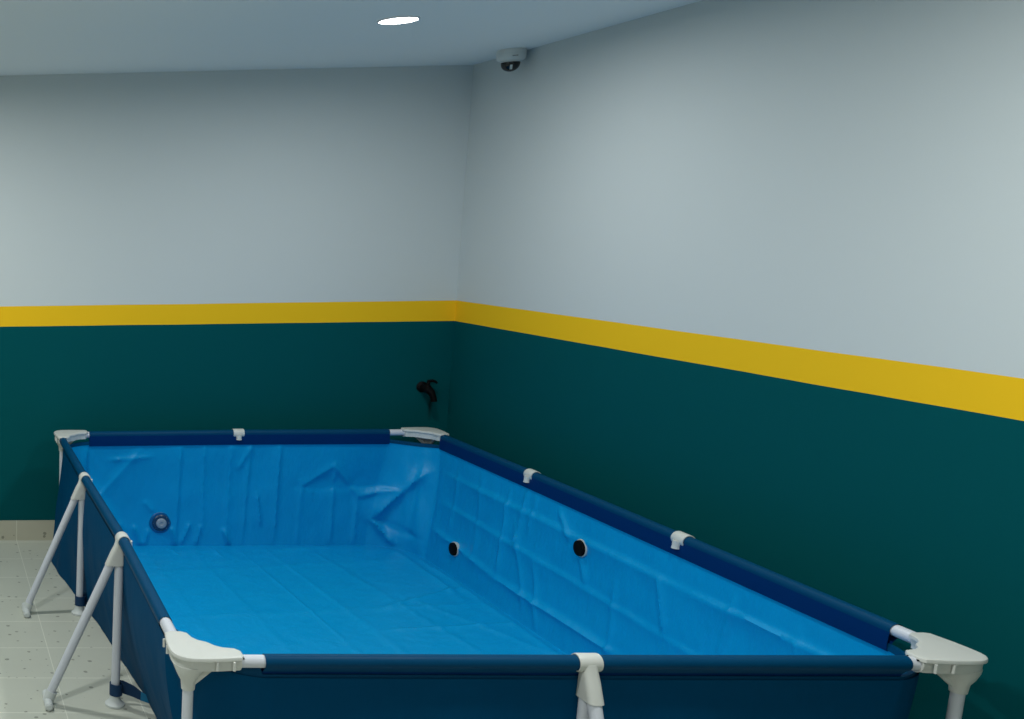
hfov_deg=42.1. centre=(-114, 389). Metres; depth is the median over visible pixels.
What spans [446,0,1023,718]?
wall
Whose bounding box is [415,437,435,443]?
socket
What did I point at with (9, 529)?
baseboard
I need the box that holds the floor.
[0,540,156,718]
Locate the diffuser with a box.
[379,17,417,23]
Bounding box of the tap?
[416,379,437,401]
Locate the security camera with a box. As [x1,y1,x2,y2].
[496,48,526,71]
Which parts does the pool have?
leg, leg, leg, rail, leg, rail, rail, leg, rail, rail, leg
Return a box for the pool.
[21,427,987,718]
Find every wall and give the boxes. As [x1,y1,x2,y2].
[0,65,473,519]
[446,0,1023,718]
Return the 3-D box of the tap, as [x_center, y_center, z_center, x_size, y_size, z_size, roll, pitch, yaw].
[2.907,0.002,5.376,0.090,0.120,0.082,-1,9,2]
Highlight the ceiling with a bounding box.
[0,0,701,75]
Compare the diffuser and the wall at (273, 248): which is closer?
the diffuser
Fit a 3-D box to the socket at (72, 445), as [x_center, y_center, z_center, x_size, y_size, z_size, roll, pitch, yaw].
[0.945,0.293,5.330,0.099,0.071,0.120,7,13,42]
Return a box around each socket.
[57,441,73,450]
[172,661,209,690]
[231,661,241,669]
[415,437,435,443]
[912,654,933,671]
[937,669,982,694]
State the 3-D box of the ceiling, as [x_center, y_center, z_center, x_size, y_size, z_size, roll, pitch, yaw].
[0.402,-1.095,1.633,5.460,0.100,7.500,-1,9,2]
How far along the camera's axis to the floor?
4.16 m
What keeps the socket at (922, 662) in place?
attached to the pool
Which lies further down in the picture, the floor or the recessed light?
the floor
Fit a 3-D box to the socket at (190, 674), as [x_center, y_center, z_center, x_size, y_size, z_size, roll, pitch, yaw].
[0.806,0.750,2.636,0.117,0.071,0.101,8,13,43]
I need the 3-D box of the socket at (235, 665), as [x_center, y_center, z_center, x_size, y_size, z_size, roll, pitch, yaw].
[0.878,0.705,2.605,0.079,0.045,0.046,-1,9,2]
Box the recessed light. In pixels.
[377,15,420,24]
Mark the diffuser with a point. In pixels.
(390, 20)
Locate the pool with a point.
(234, 573)
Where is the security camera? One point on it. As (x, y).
(510, 59)
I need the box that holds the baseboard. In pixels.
[0,520,54,539]
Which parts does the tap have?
spout, handle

